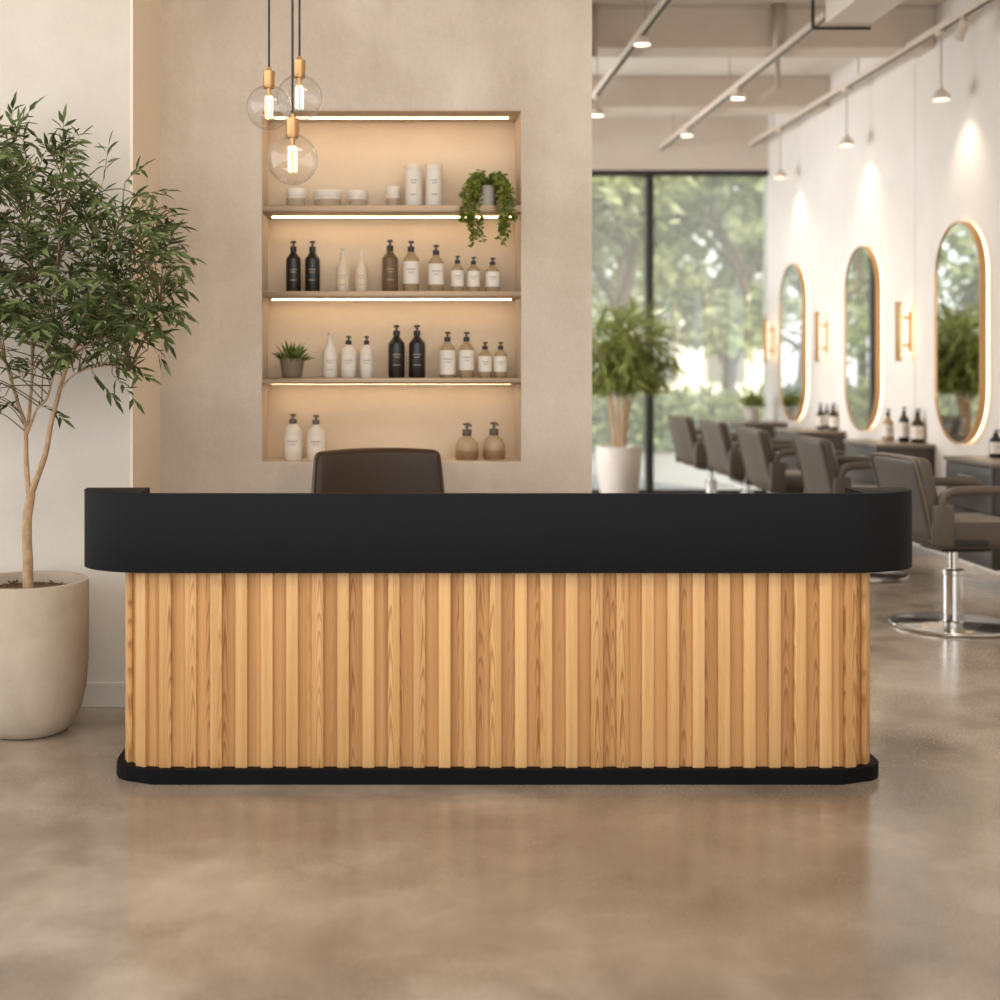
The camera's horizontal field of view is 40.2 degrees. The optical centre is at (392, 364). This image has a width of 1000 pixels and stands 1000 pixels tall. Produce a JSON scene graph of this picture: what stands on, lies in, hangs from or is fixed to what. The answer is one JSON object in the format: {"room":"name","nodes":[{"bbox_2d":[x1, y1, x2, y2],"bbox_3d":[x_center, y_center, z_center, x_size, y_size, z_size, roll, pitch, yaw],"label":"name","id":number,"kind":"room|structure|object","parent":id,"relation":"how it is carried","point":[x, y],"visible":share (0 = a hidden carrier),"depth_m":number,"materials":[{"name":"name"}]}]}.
{"room":"salon","nodes":[
{"label":"salon","id":0,"kind":"room"},
{"bbox_2d":[0,0,129,681],"bbox_3d":[-2.804,-0.660,6.425,3.392,4.200,1.390,0,0,0],"label":"wall","id":1,"kind":"structure","parent":0,"point":[76,53],"depth_m":5.73,"materials":[{"name":"paint"}]},
{"bbox_2d":[81,682,124,707],"bbox_3d":[-1.780,1.387,6.067,5.439,0.105,0.706,0,0,0],"label":"baseboard","id":2,"kind":"structure","parent":1,"relation":"attached to","point":[97,694],"depth_m":5.71,"materials":[{"name":"paint"}]},
{"bbox_2d":[130,0,160,492],"bbox_3d":[-1.102,-0.660,6.075,0.012,4.200,0.690,0,0,0],"label":"wall","id":3,"kind":"structure","parent":1,"relation":"attached to","point":[145,15],"depth_m":6.05,"materials":[{"name":"paint"}]},
{"bbox_2d":[161,0,591,492],"bbox_3d":[-0.084,-0.660,6.770,2.047,4.200,0.700,0,0,0],"label":"wall","id":4,"kind":"structure","parent":0,"point":[533,57],"depth_m":6.42,"materials":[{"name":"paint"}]},
{"bbox_2d":[261,110,521,462],"bbox_3d":[-0.007,-0.371,6.582,1.232,1.666,0.316,0,0,0],"label":"wall niche","id":5,"kind":"object","parent":4,"relation":"attached to","point":[371,155],"depth_m":6.74,"materials":[{"name":"paint"}]},
{"bbox_2d":[284,413,301,459],"bbox_3d":[-0.484,0.346,6.579,0.091,0.225,0.091,0,0,0],"label":"pump bottle","id":6,"kind":"object","parent":5,"relation":"on","point":[292,432],"visible":1,"depth_m":6.54,"materials":[{"name":"white plastic"}]},
{"bbox_2d":[307,415,324,459],"bbox_3d":[-0.372,0.349,6.579,0.088,0.220,0.088,0,0,0],"label":"pump bottle","id":7,"kind":"object","parent":5,"relation":"on","point":[315,433],"visible":0.93,"depth_m":6.55,"materials":[{"name":"white plastic"}]},
{"bbox_2d":[262,205,520,218],"bbox_3d":[-0.007,-0.737,6.580,1.224,0.037,0.312,0,0,0],"label":"niche shelf","id":8,"kind":"object","parent":5,"relation":"attached to","point":[270,211],"visible":0.82,"depth_m":6.42,"materials":[{"name":"wood"}]},
{"bbox_2d":[286,188,306,204],"bbox_3d":[-0.468,-0.804,6.590,0.099,0.098,0.099,0,0,0],"label":"jar","id":9,"kind":"object","parent":8,"relation":"on","point":[295,196],"visible":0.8,"depth_m":6.55,"materials":[{"name":"white plastic"}]},
{"bbox_2d":[313,189,342,204],"bbox_3d":[-0.315,-0.799,6.590,0.143,0.088,0.143,0,0,0],"label":"jar","id":10,"kind":"object","parent":8,"relation":"on","point":[322,196],"visible":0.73,"depth_m":6.53,"materials":[{"name":"white plastic"}]},
{"bbox_2d":[348,190,367,204],"bbox_3d":[-0.170,-0.799,6.590,0.099,0.088,0.099,0,0,0],"label":"jar","id":11,"kind":"object","parent":8,"relation":"on","point":[355,197],"visible":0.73,"depth_m":6.55,"materials":[{"name":"white plastic"}]},
{"bbox_2d":[386,186,399,204],"bbox_3d":[0.000,-0.812,6.640,0.070,0.114,0.070,0,0,0],"label":"jar","id":12,"kind":"object","parent":8,"relation":"on","point":[392,192],"visible":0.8,"depth_m":6.61,"materials":[{"name":"white plastic"}]},
{"bbox_2d":[405,164,421,204],"bbox_3d":[0.099,-0.862,6.580,0.084,0.212,0.084,0,0,0],"label":"tube","id":13,"kind":"object","parent":8,"relation":"on","point":[413,172],"visible":0.9,"depth_m":6.54,"materials":[{"name":"white plastic"}]},
{"bbox_2d":[425,164,442,204],"bbox_3d":[0.198,-0.862,6.580,0.084,0.212,0.084,0,0,0],"label":"tube","id":14,"kind":"object","parent":8,"relation":"on","point":[433,172],"visible":0.8,"depth_m":6.54,"materials":[{"name":"white plastic"}]},
{"bbox_2d":[458,169,517,247],"bbox_3d":[0.445,-0.739,6.486,0.294,0.384,0.288,0,0,0],"label":"trailing plant","id":15,"kind":"object","parent":8,"relation":"on","point":[483,187],"visible":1,"depth_m":6.38,"materials":[{"name":"green plant"}]},
{"bbox_2d":[262,291,520,299],"bbox_3d":[-0.007,-0.333,6.580,1.224,0.032,0.312,0,0,0],"label":"niche shelf","id":16,"kind":"object","parent":5,"relation":"attached to","point":[269,295],"visible":1,"depth_m":6.42,"materials":[{"name":"wood"}]},
{"bbox_2d":[286,241,300,290],"bbox_3d":[-0.481,-0.475,6.580,0.073,0.252,0.073,0,0,0],"label":"pump bottle","id":17,"kind":"object","parent":16,"relation":"on","point":[293,261],"visible":0.89,"depth_m":6.55,"materials":[{"name":"plastic"}]},
{"bbox_2d":[305,241,319,290],"bbox_3d":[-0.390,-0.475,6.580,0.073,0.252,0.073,0,0,0],"label":"pump bottle","id":18,"kind":"object","parent":16,"relation":"on","point":[312,261],"visible":0.95,"depth_m":6.55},
{"bbox_2d":[336,248,349,290],"bbox_3d":[-0.242,-0.459,6.580,0.068,0.218,0.068,0,0,0],"label":"pump bottle","id":19,"kind":"object","parent":16,"relation":"on","point":[342,269],"visible":0.92,"depth_m":6.55,"materials":[{"name":"grey"}]},
{"bbox_2d":[355,249,367,290],"bbox_3d":[-0.152,-0.456,6.580,0.063,0.213,0.064,0,0,0],"label":"pump bottle","id":20,"kind":"object","parent":16,"relation":"on","point":[361,270],"visible":0.88,"depth_m":6.56,"materials":[{"name":"grey"}]},
{"bbox_2d":[382,240,397,290],"bbox_3d":[-0.015,-0.478,6.580,0.077,0.257,0.078,0,0,0],"label":"pump bottle","id":21,"kind":"object","parent":16,"relation":"on","point":[389,260],"visible":0.94,"depth_m":6.55,"materials":[{"name":"brown plastic"}]},
{"bbox_2d":[403,241,418,290],"bbox_3d":[0.087,-0.475,6.579,0.079,0.252,0.079,0,0,0],"label":"pump bottle","id":22,"kind":"object","parent":16,"relation":"on","point":[410,261],"visible":0.9,"depth_m":6.55,"materials":[{"name":"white plastic"}]},
{"bbox_2d":[428,245,443,290],"bbox_3d":[0.208,-0.466,6.579,0.076,0.233,0.076,0,0,0],"label":"pump bottle","id":23,"kind":"object","parent":16,"relation":"on","point":[435,264],"visible":0.93,"depth_m":6.55,"materials":[{"name":"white plastic"}]},
{"bbox_2d":[451,256,463,290],"bbox_3d":[0.312,-0.439,6.579,0.062,0.180,0.062,0,0,0],"label":"pump bottle","id":24,"kind":"object","parent":16,"relation":"on","point":[457,271],"visible":0.93,"depth_m":6.56,"materials":[{"name":"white plastic"}]},
{"bbox_2d":[467,257,479,290],"bbox_3d":[0.390,-0.437,6.579,0.062,0.175,0.062,0,0,0],"label":"pump bottle","id":25,"kind":"object","parent":16,"relation":"on","point":[473,272],"visible":0.94,"depth_m":6.56,"materials":[{"name":"brown plastic"}]},
{"bbox_2d":[485,257,499,290],"bbox_3d":[0.481,-0.435,6.579,0.069,0.171,0.069,0,0,0],"label":"pump bottle","id":26,"kind":"object","parent":16,"relation":"on","point":[492,274],"visible":0.91,"depth_m":6.55,"materials":[{"name":"brown plastic"}]},
{"bbox_2d":[262,377,520,383],"bbox_3d":[-0.007,0.077,6.580,1.224,0.032,0.312,0,0,0],"label":"niche shelf","id":27,"kind":"object","parent":5,"relation":"attached to","point":[269,380],"visible":0.98,"depth_m":6.42,"materials":[{"name":"wood"}]},
{"bbox_2d":[273,341,314,377],"bbox_3d":[-0.485,-0.034,6.574,0.208,0.191,0.222,0,0,-25],"label":"spiky plant","id":28,"kind":"object","parent":27,"relation":"on","point":[291,364],"visible":1,"depth_m":6.53,"materials":[{"name":"green plant"}]},
{"bbox_2d":[322,332,336,377],"bbox_3d":[-0.305,-0.050,6.580,0.073,0.223,0.073,0,0,0],"label":"pump bottle","id":29,"kind":"object","parent":27,"relation":"on","point":[329,355],"visible":1,"depth_m":6.55,"materials":[{"name":"grey"}]},
{"bbox_2d":[341,336,355,377],"bbox_3d":[-0.215,-0.041,6.579,0.074,0.204,0.074,0,0,0],"label":"pump bottle","id":30,"kind":"object","parent":27,"relation":"on","point":[348,353],"visible":1,"depth_m":6.55,"materials":[{"name":"white plastic"}]},
{"bbox_2d":[360,336,372,377],"bbox_3d":[-0.128,-0.040,6.579,0.064,0.203,0.064,0,0,0],"label":"pump bottle","id":31,"kind":"object","parent":27,"relation":"on","point":[366,353],"visible":1,"depth_m":6.55,"materials":[{"name":"white plastic"}]},
{"bbox_2d":[388,325,404,377],"bbox_3d":[0.017,-0.067,6.580,0.080,0.256,0.080,0,0,0],"label":"pump bottle","id":32,"kind":"object","parent":27,"relation":"on","point":[396,346],"visible":1,"depth_m":6.55,"materials":[{"name":"plastic"}]},
{"bbox_2d":[409,325,424,377],"bbox_3d":[0.116,-0.067,6.580,0.080,0.256,0.080,0,0,0],"label":"pump bottle","id":33,"kind":"object","parent":27,"relation":"on","point":[416,345],"visible":1,"depth_m":6.55,"materials":[{"name":"plastic"}]},
{"bbox_2d":[440,332,454,377],"bbox_3d":[0.264,-0.050,6.579,0.076,0.223,0.076,0,0,0],"label":"pump bottle","id":34,"kind":"object","parent":27,"relation":"on","point":[447,350],"visible":1,"depth_m":6.55,"materials":[{"name":"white plastic"}]},
{"bbox_2d":[459,332,473,377],"bbox_3d":[0.356,-0.050,6.579,0.074,0.223,0.074,0,0,0],"label":"pump bottle","id":35,"kind":"object","parent":27,"relation":"on","point":[466,350],"visible":1,"depth_m":6.55,"materials":[{"name":"brown plastic"}]},
{"bbox_2d":[478,342,491,377],"bbox_3d":[0.445,-0.026,6.579,0.064,0.175,0.064,0,0,0],"label":"pump bottle","id":36,"kind":"object","parent":27,"relation":"on","point":[484,358],"visible":1,"depth_m":6.56,"materials":[{"name":"brown plastic"}]},
{"bbox_2d":[494,342,506,377],"bbox_3d":[0.520,-0.026,6.579,0.064,0.175,0.064,0,0,0],"label":"pump bottle","id":37,"kind":"object","parent":27,"relation":"on","point":[500,357],"visible":1,"depth_m":6.55,"materials":[{"name":"brown plastic"}]},
{"bbox_2d":[275,117,507,118],"bbox_3d":[-0.007,-1.198,6.597,1.132,0.004,0.014,0,0,0],"label":"light strip","id":38,"kind":"object","parent":5,"relation":"attached to","point":[275,117],"visible":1,"depth_m":6.59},
{"bbox_2d":[455,422,478,459],"bbox_3d":[0.358,0.368,6.580,0.113,0.182,0.113,0,0,0],"label":"pump bottle","id":39,"kind":"object","parent":5,"relation":"on","point":[466,448],"visible":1,"depth_m":6.54,"materials":[{"name":"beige glass"}]},
{"bbox_2d":[483,421,504,459],"bbox_3d":[0.489,0.366,6.580,0.108,0.186,0.108,0,0,0],"label":"pump bottle","id":40,"kind":"object","parent":5,"relation":"on","point":[493,446],"visible":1,"depth_m":6.54,"materials":[{"name":"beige glass"}]},
{"bbox_2d":[0,545,999,999],"bbox_3d":[-0.515,1.500,6.100,9.970,0.120,18.200,0,0,0],"label":"floor","id":41,"kind":"structure","parent":0,"point":[886,887],"depth_m":3.85,"materials":[{"name":"concrete"}]},
{"bbox_2d":[0,91,206,739],"bbox_3d":[-1.349,0.171,5.176,1.280,2.538,0.889,0,0,0],"label":"potted tree","id":42,"kind":"object","parent":41,"relation":"on","point":[44,615],"visible":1,"depth_m":5.15,"materials":[{"name":"green plant"}]},
{"bbox_2d":[311,447,444,492],"bbox_3d":[-0.010,0.904,5.815,0.677,1.073,0.606,0,0,-16],"label":"office chair","id":43,"kind":"object","parent":41,"relation":"on","point":[378,469],"visible":0.2,"depth_m":5.99,"materials":[{"name":"brown leather"}]},
{"bbox_2d":[84,487,911,784],"bbox_3d":[0.373,0.941,5.030,2.948,0.999,0.740,0,0,0],"label":"reception desk","id":44,"kind":"object","parent":41,"relation":"on","point":[271,638],"visible":1,"depth_m":4.69,"materials":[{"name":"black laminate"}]},
{"bbox_2d":[592,293,690,492],"bbox_3d":[2.357,0.337,13.949,1.340,2.207,1.525,0,0,38],"label":"palm plant","id":45,"kind":"object","parent":41,"relation":"on","point":[623,364],"visible":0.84,"depth_m":13.74,"materials":[{"name":"green plant"}]},
{"bbox_2d":[667,415,737,492],"bbox_3d":[3.082,0.965,13.248,0.715,0.950,0.678,0,0,-6],"label":"chair","id":46,"kind":"object","parent":41,"relation":"on","point":[690,450],"visible":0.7,"depth_m":13.08,"materials":[{"name":"grey leather"}]},
{"bbox_2d":[698,420,792,492],"bbox_3d":[3.132,0.965,12.098,0.715,0.950,0.678,0,0,-5],"label":"chair","id":47,"kind":"object","parent":41,"relation":"on","point":[724,457],"visible":0.49,"depth_m":11.88,"materials":[{"name":"grey leather"}]},
{"bbox_2d":[735,427,844,492],"bbox_3d":[3.102,0.965,10.679,0.715,0.950,0.678,0,0,-4],"label":"chair","id":48,"kind":"object","parent":41,"relation":"on","point":[764,470],"visible":0.56,"depth_m":10.44,"materials":[{"name":"grey leather"}]},
{"bbox_2d":[792,436,908,582],"bbox_3d":[3.152,0.965,9.299,0.715,0.950,0.678,0,0,-2],"label":"chair","id":49,"kind":"object","parent":41,"relation":"on","point":[820,473],"visible":0.4,"depth_m":9.12,"materials":[{"name":"grey leather"}]},
{"bbox_2d":[870,452,999,637],"bbox_3d":[3.072,0.965,7.498,0.715,0.950,0.678,0,0,-5],"label":"chair","id":50,"kind":"object","parent":41,"relation":"on","point":[936,525],"visible":0.89,"depth_m":7.31,"materials":[{"name":"grey leather"}]},
{"bbox_2d":[592,116,768,169],"bbox_3d":[1.235,-2.462,15.200,5.870,0.595,0.200,0,0,0],"label":"wall","id":51,"kind":"structure","parent":0,"point":[618,142],"depth_m":15.10,"materials":[{"name":"paint"}]},
{"bbox_2d":[592,170,768,492],"bbox_3d":[1.235,-0.362,15.150,5.870,3.605,0.140,0,0,0],"label":"window","id":52,"kind":"structure","parent":51,"relation":"in","point":[649,175],"depth_m":15.10,"materials":[{"name":"black metal"}]},
{"bbox_2d":[592,0,943,115],"bbox_3d":[-0.565,-2.860,7.350,9.870,0.200,15.900,0,0,0],"label":"ceiling","id":53,"kind":"structure","parent":0,"point":[634,66],"depth_m":12.49,"materials":[{"name":"paint"}]},
{"bbox_2d":[246,0,290,129],"bbox_3d":[-0.451,-1.808,4.950,0.164,1.905,0.164,0,0,0],"label":"pendant lamp","id":54,"kind":"object","parent":53,"relation":"hanging from","point":[268,74],"visible":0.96,"depth_m":4.94,"materials":[{"name":"clear glass"}]},
{"bbox_2d":[263,67,274,88],"bbox_3d":[-0.451,-1.045,4.950,0.045,0.078,0.045,0,0,0],"label":"socket","id":55,"kind":"object","parent":54,"relation":"attached to","point":[268,75],"depth_m":4.93,"materials":[{"name":"gold metal"}]},
{"bbox_2d":[267,0,317,184],"bbox_3d":[-0.340,-1.684,4.600,0.172,2.151,0.172,0,0,0],"label":"pendant lamp","id":56,"kind":"object","parent":53,"relation":"hanging from","point":[292,123],"visible":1,"depth_m":4.59,"materials":[{"name":"clear glass"}]},
{"bbox_2d":[286,114,298,138],"bbox_3d":[-0.340,-0.808,4.600,0.047,0.082,0.047,0,0,0],"label":"socket","id":57,"kind":"object","parent":56,"relation":"attached to","point":[292,123],"depth_m":4.58,"materials":[{"name":"gold metal"}]},
{"bbox_2d":[276,0,321,120],"bbox_3d":[-0.351,-1.838,5.100,0.172,1.843,0.172,0,0,0],"label":"pendant lamp","id":58,"kind":"object","parent":53,"relation":"hanging from","point":[299,63],"visible":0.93,"depth_m":5.09,"materials":[{"name":"clear glass"}]},
{"bbox_2d":[294,56,305,78],"bbox_3d":[-0.351,-1.116,5.100,0.047,0.082,0.047,0,0,0],"label":"socket","id":59,"kind":"object","parent":58,"relation":"attached to","point":[299,64],"depth_m":5.08,"materials":[{"name":"gold metal"}]},
{"bbox_2d":[592,3,597,57],"bbox_3d":[1.520,-2.560,10.400,0.087,0.400,0.090,0,0,0],"label":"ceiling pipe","id":60,"kind":"object","parent":53,"relation":"attached to","point":[594,5],"visible":0.47,"depth_m":10.36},
{"bbox_2d":[592,0,672,105],"bbox_3d":[1.800,-2.567,11.225,0.060,0.386,7.650,0,0,0],"label":"track","id":61,"kind":"object","parent":53,"relation":"hanging from","point":[660,8],"visible":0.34,"depth_m":10.31,"materials":[{"name":"white metal"}]},
{"bbox_2d":[592,95,603,116],"bbox_3d":[1.800,-2.285,12.000,0.128,0.177,0.128,0,0,0],"label":"lamp","id":62,"kind":"object","parent":61,"relation":"hanging from","point":[596,112],"visible":0.89,"depth_m":11.95,"materials":[{"name":"white metal"}]},
{"bbox_2d":[633,35,650,46],"bbox_3d":[1.800,-2.344,9.830,0.128,0.061,0.128,0,0,0],"label":"lamp","id":63,"kind":"object","parent":61,"relation":"attached to","point":[642,40],"visible":1,"depth_m":9.79,"materials":[{"name":"white metal"}]},
{"bbox_2d":[592,76,829,113],"bbox_3d":[1.235,-2.610,13.150,5.870,0.300,0.340,0,0,0],"label":"ceiling beam","id":64,"kind":"structure","parent":53,"relation":"attached to","point":[623,94],"depth_m":12.98,"materials":[{"name":"paint"}]},
{"bbox_2d":[659,11,824,149],"bbox_3d":[2.970,-2.567,12.175,0.060,0.386,5.750,0,0,0],"label":"track","id":65,"kind":"object","parent":53,"relation":"hanging from","point":[806,30],"visible":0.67,"depth_m":11.25,"materials":[{"name":"white metal"}]},
{"bbox_2d":[730,88,745,99],"bbox_3d":[2.968,-2.331,11.700,0.128,0.086,0.128,0,0,0],"label":"lamp","id":66,"kind":"object","parent":65,"relation":"attached to","point":[737,95],"visible":1,"depth_m":11.65,"materials":[{"name":"white metal"}]},
{"bbox_2d":[597,6,934,56],"bbox_3d":[1.235,-2.600,10.630,5.870,0.320,0.340,0,0,0],"label":"ceiling beam","id":67,"kind":"structure","parent":53,"relation":"attached to","point":[681,31],"depth_m":10.46,"materials":[{"name":"paint"}]},
{"bbox_2d":[755,58,779,102],"bbox_3d":[3.450,-2.620,12.540,0.040,0.280,0.720,0,0,0],"label":"ceiling pipe","id":68,"kind":"object","parent":53,"relation":"hanging from","point":[777,63],"visible":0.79,"depth_m":12.20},
{"bbox_2d":[773,2,785,48],"bbox_3d":[2.955,-2.595,10.400,0.097,0.330,0.100,0,0,0],"label":"ceiling pipe","id":69,"kind":"object","parent":53,"relation":"attached to","point":[779,9],"visible":0.88,"depth_m":10.36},
{"bbox_2d":[811,0,903,29],"bbox_3d":[2.940,-2.466,7.821,0.390,0.532,2.241,0,0,0],"label":"air duct","id":70,"kind":"object","parent":53,"relation":"hanging from","point":[836,11],"visible":1,"depth_m":8.68,"materials":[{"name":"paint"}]},
{"bbox_2d":[749,0,993,145],"bbox_3d":[3.970,-2.590,11.675,0.060,0.341,6.750,0,0,0],"label":"track","id":71,"kind":"object","parent":53,"relation":"hanging from","point":[976,5],"visible":0.87,"depth_m":11.11,"materials":[{"name":"white metal"}]},
{"bbox_2d":[773,128,786,178],"bbox_3d":[3.970,-2.170,13.950,0.132,0.503,0.132,0,0,0],"label":"light","id":72,"kind":"object","parent":71,"relation":"hanging from","point":[779,174],"visible":1,"depth_m":13.95,"materials":[{"name":"white metal"}]},
{"bbox_2d":[839,87,854,146],"bbox_3d":[3.970,-2.170,11.900,0.132,0.503,0.132,0,0,0],"label":"light","id":73,"kind":"object","parent":71,"relation":"hanging from","point":[846,141],"visible":1,"depth_m":11.87,"materials":[{"name":"white metal"}]},
{"bbox_2d":[931,29,950,101],"bbox_3d":[3.970,-2.170,9.850,0.132,0.503,0.132,0,0,0],"label":"light","id":74,"kind":"object","parent":71,"relation":"hanging from","point":[941,95],"visible":1,"depth_m":9.84,"materials":[{"name":"white metal"}]},
{"bbox_2d":[953,16,970,41],"bbox_3d":[3.959,-2.337,9.466,0.072,0.172,0.122,0,0,-34],"label":"light","id":75,"kind":"object","parent":71,"relation":"attached to","point":[963,25],"visible":1,"depth_m":9.44,"materials":[{"name":"white metal"}]},
{"bbox_2d":[764,0,999,495],"bbox_3d":[4.270,-0.660,6.150,0.200,4.200,18.300,0,0,0],"label":"wall","id":76,"kind":"structure","parent":0,"point":[833,200],"depth_m":11.36,"materials":[{"name":"paint"}]},
{"bbox_2d":[728,420,786,485],"bbox_3d":[3.930,0.945,14.710,0.476,0.670,0.684,0,0,0],"label":"cabinet","id":77,"kind":"object","parent":76,"relation":"attached to","point":[769,425],"visible":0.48,"depth_m":14.38,"materials":[{"name":"beige stone"}]},
{"bbox_2d":[739,391,766,420],"bbox_3d":[3.901,0.445,14.744,0.304,0.331,0.294,0,0,14],"label":"plant","id":78,"kind":"object","parent":77,"relation":"on","point":[751,414],"visible":1,"depth_m":14.71,"materials":[{"name":"green plant"}]},
{"bbox_2d":[763,318,774,361],"bbox_3d":[4.115,-0.270,14.860,0.110,0.480,0.100,0,0,0],"label":"wall sconce","id":79,"kind":"object","parent":76,"relation":"attached to","point":[765,320],"visible":1,"depth_m":14.84,"materials":[{"name":"gold metal"}]},
{"bbox_2d":[780,264,807,420],"bbox_3d":[4.135,-0.235,14.020,0.070,1.620,0.800,0,0,0],"label":"wall mirror","id":80,"kind":"object","parent":76,"relation":"attached to","point":[794,288],"visible":1,"depth_m":13.92,"materials":[{"name":"mirror"}]},
{"bbox_2d":[774,428,845,469],"bbox_3d":[3.930,0.945,12.885,0.476,0.670,0.754,0,0,0],"label":"cabinet","id":81,"kind":"object","parent":76,"relation":"attached to","point":[836,437],"visible":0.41,"depth_m":12.52,"materials":[{"name":"wood"}]},
{"bbox_2d":[816,403,824,428],"bbox_3d":[4.071,0.485,12.949,0.078,0.250,0.077,0,0,0],"label":"bottle","id":82,"kind":"object","parent":81,"relation":"on","point":[820,417],"visible":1,"depth_m":12.92,"materials":[{"name":"brown glass"}]},
{"bbox_2d":[829,403,837,429],"bbox_3d":[4.130,0.482,12.749,0.086,0.256,0.086,0,0,0],"label":"bottle","id":83,"kind":"object","parent":81,"relation":"on","point":[833,416],"visible":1,"depth_m":12.72,"materials":[{"name":"brown glass"}]},
{"bbox_2d":[815,312,827,361],"bbox_3d":[4.115,-0.270,13.050,0.110,0.480,0.100,0,0,0],"label":"wall sconce","id":84,"kind":"object","parent":76,"relation":"attached to","point":[817,314],"visible":1,"depth_m":13.03,"materials":[{"name":"gold metal"}]},
{"bbox_2d":[844,246,882,429],"bbox_3d":[4.135,-0.235,11.950,0.070,1.620,0.800,0,0,0],"label":"wall mirror","id":85,"kind":"object","parent":76,"relation":"attached to","point":[863,296],"visible":1,"depth_m":11.85,"materials":[{"name":"mirror"}]},
{"bbox_2d":[767,491,999,574],"bbox_3d":[4.162,1.380,8.050,0.016,0.120,14.100,0,0,0],"label":"baseboard","id":86,"kind":"structure","parent":76,"relation":"attached to","point":[913,543],"depth_m":9.96,"materials":[{"name":"paint"}]},
{"bbox_2d":[843,439,934,484],"bbox_3d":[3.930,0.945,10.830,0.476,0.670,0.764,0,0,0],"label":"cabinet","id":87,"kind":"object","parent":76,"relation":"attached to","point":[853,447],"visible":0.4,"depth_m":10.57,"materials":[{"name":"wood"}]},
{"bbox_2d":[882,409,893,440],"bbox_3d":[3.986,0.481,10.949,0.090,0.258,0.090,0,0,0],"label":"bottle","id":88,"kind":"object","parent":87,"relation":"on","point":[887,425],"visible":1,"depth_m":10.92,"materials":[{"name":"brown plastic"}]},
{"bbox_2d":[899,407,908,441],"bbox_3d":[4.058,0.471,10.799,0.081,0.278,0.081,0,0,0],"label":"bottle","id":89,"kind":"object","parent":87,"relation":"on","point":[903,420],"visible":1,"depth_m":10.77,"materials":[{"name":"black plastic"}]},
{"bbox_2d":[911,409,923,442],"bbox_3d":[4.119,0.476,10.679,0.096,0.268,0.095,0,0,0],"label":"bottle","id":90,"kind":"object","parent":87,"relation":"on","point":[917,426],"visible":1,"depth_m":10.65,"materials":[{"name":"brown glass"}]},
{"bbox_2d":[895,301,911,360],"bbox_3d":[4.115,-0.270,10.950,0.110,0.480,0.100,0,0,0],"label":"wall sconce","id":91,"kind":"object","parent":76,"relation":"attached to","point":[898,305],"visible":1,"depth_m":10.93,"materials":[{"name":"gold metal"}]},
{"bbox_2d":[912,57,914,421],"bbox_3d":[4.168,-0.720,10.890,0.004,4.080,0.060,0,0,0],"label":"trim","id":92,"kind":"structure","parent":76,"relation":"attached to","point":[913,58],"depth_m":10.88,"materials":[{"name":"paint"}]},
{"bbox_2d":[934,221,987,443],"bbox_3d":[4.135,-0.235,9.900,0.070,1.620,0.800,0,0,0],"label":"wall mirror","id":93,"kind":"object","parent":76,"relation":"attached to","point":[961,265],"visible":1,"depth_m":9.84,"materials":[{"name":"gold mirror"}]},
{"bbox_2d":[943,455,999,570],"bbox_3d":[3.930,0.945,8.805,0.476,0.670,0.734,0,0,0],"label":"cabinet","id":94,"kind":"object","parent":76,"relation":"attached to","point":[984,468],"visible":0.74,"depth_m":8.67,"materials":[{"name":"grey wood"}]},
{"bbox_2d":[989,430,999,457],"bbox_3d":[3.990,0.518,8.999,0.087,0.184,0.087,0,0,0],"label":"bottle","id":95,"kind":"object","parent":94,"relation":"on","point":[994,442],"visible":1,"depth_m":8.97,"materials":[{"name":"black plastic"}]},
{"label":"outside","id":96,"kind":"structure","parent":0,"visible":0},
{"bbox_2d":[592,452,758,488],"bbox_3d":[0.000,1.570,47.650,120.000,0.140,64.700,0,0,0],"label":"ground","id":97,"kind":"structure","parent":96,"point":[669,473],"depth_m":18.30,"materials":[{"name":"concrete"}]},
{"bbox_2d":[592,177,700,444],"bbox_3d":[3.306,-1.876,21.391,3.906,6.697,4.337,0,0,0],"label":"tree","id":98,"kind":"object","parent":97,"relation":"on","point":[623,197],"visible":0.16,"depth_m":21.25,"materials":[{"name":"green plant"}]},
{"bbox_2d":[592,408,758,451],"bbox_3d":[0.000,1.485,46.750,120.000,0.030,46.500,0,0,0],"label":"lawn","id":99,"kind":"structure","parent":97,"relation":"on","point":[667,438],"depth_m":26.13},
{"bbox_2d":[592,248,616,317],"bbox_3d":[2.724,-2.809,33.920,6.602,8.540,6.476,0,0,0],"label":"tree","id":100,"kind":"object","parent":99,"relation":"on","point":[596,293],"visible":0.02,"depth_m":34.00,"materials":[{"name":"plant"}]},
{"bbox_2d":[592,190,691,421],"bbox_3d":[4.593,-2.476,30.586,5.729,7.883,5.147,0,0,0],"label":"tree","id":101,"kind":"object","parent":99,"relation":"on","point":[640,255],"visible":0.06,"depth_m":31.09,"materials":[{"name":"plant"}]},
{"bbox_2d":[592,383,763,449],"bbox_3d":[4.599,0.888,23.351,5.514,1.146,1.015,0,0,0],"label":"hedge","id":102,"kind":"object","parent":99,"relation":"on","point":[687,400],"visible":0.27,"depth_m":23.14,"materials":[{"name":"green plant"}]},
{"bbox_2d":[592,277,763,407],"bbox_3d":[12.500,-0.755,50.000,10.400,4.450,8.400,0,0,0],"label":"building","id":103,"kind":"structure","parent":99,"relation":"on","point":[708,371],"depth_m":46.00,"materials":[{"name":"white"}]},
{"bbox_2d":[594,177,762,356],"bbox_3d":[8.244,-3.193,34.906,6.234,9.309,6.745,0,0,0],"label":"tree","id":104,"kind":"object","parent":99,"relation":"on","point":[668,280],"visible":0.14,"depth_m":34.52,"materials":[{"name":"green plant"}]},
{"bbox_2d":[630,177,763,423],"bbox_3d":[5.941,-1.782,24.964,3.943,6.506,4.382,0,0,0],"label":"tree","id":105,"kind":"object","parent":99,"relation":"on","point":[745,260],"visible":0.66,"depth_m":25.01,"materials":[{"name":"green plant"}]},
{"bbox_2d":[719,177,763,352],"bbox_3d":[8.856,-1.774,29.359,3.361,6.474,3.510,0,0,-14],"label":"tree","id":106,"kind":"object","parent":99,"relation":"on","point":[754,218],"visible":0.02,"depth_m":30.02,"materials":[{"name":"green plant"}]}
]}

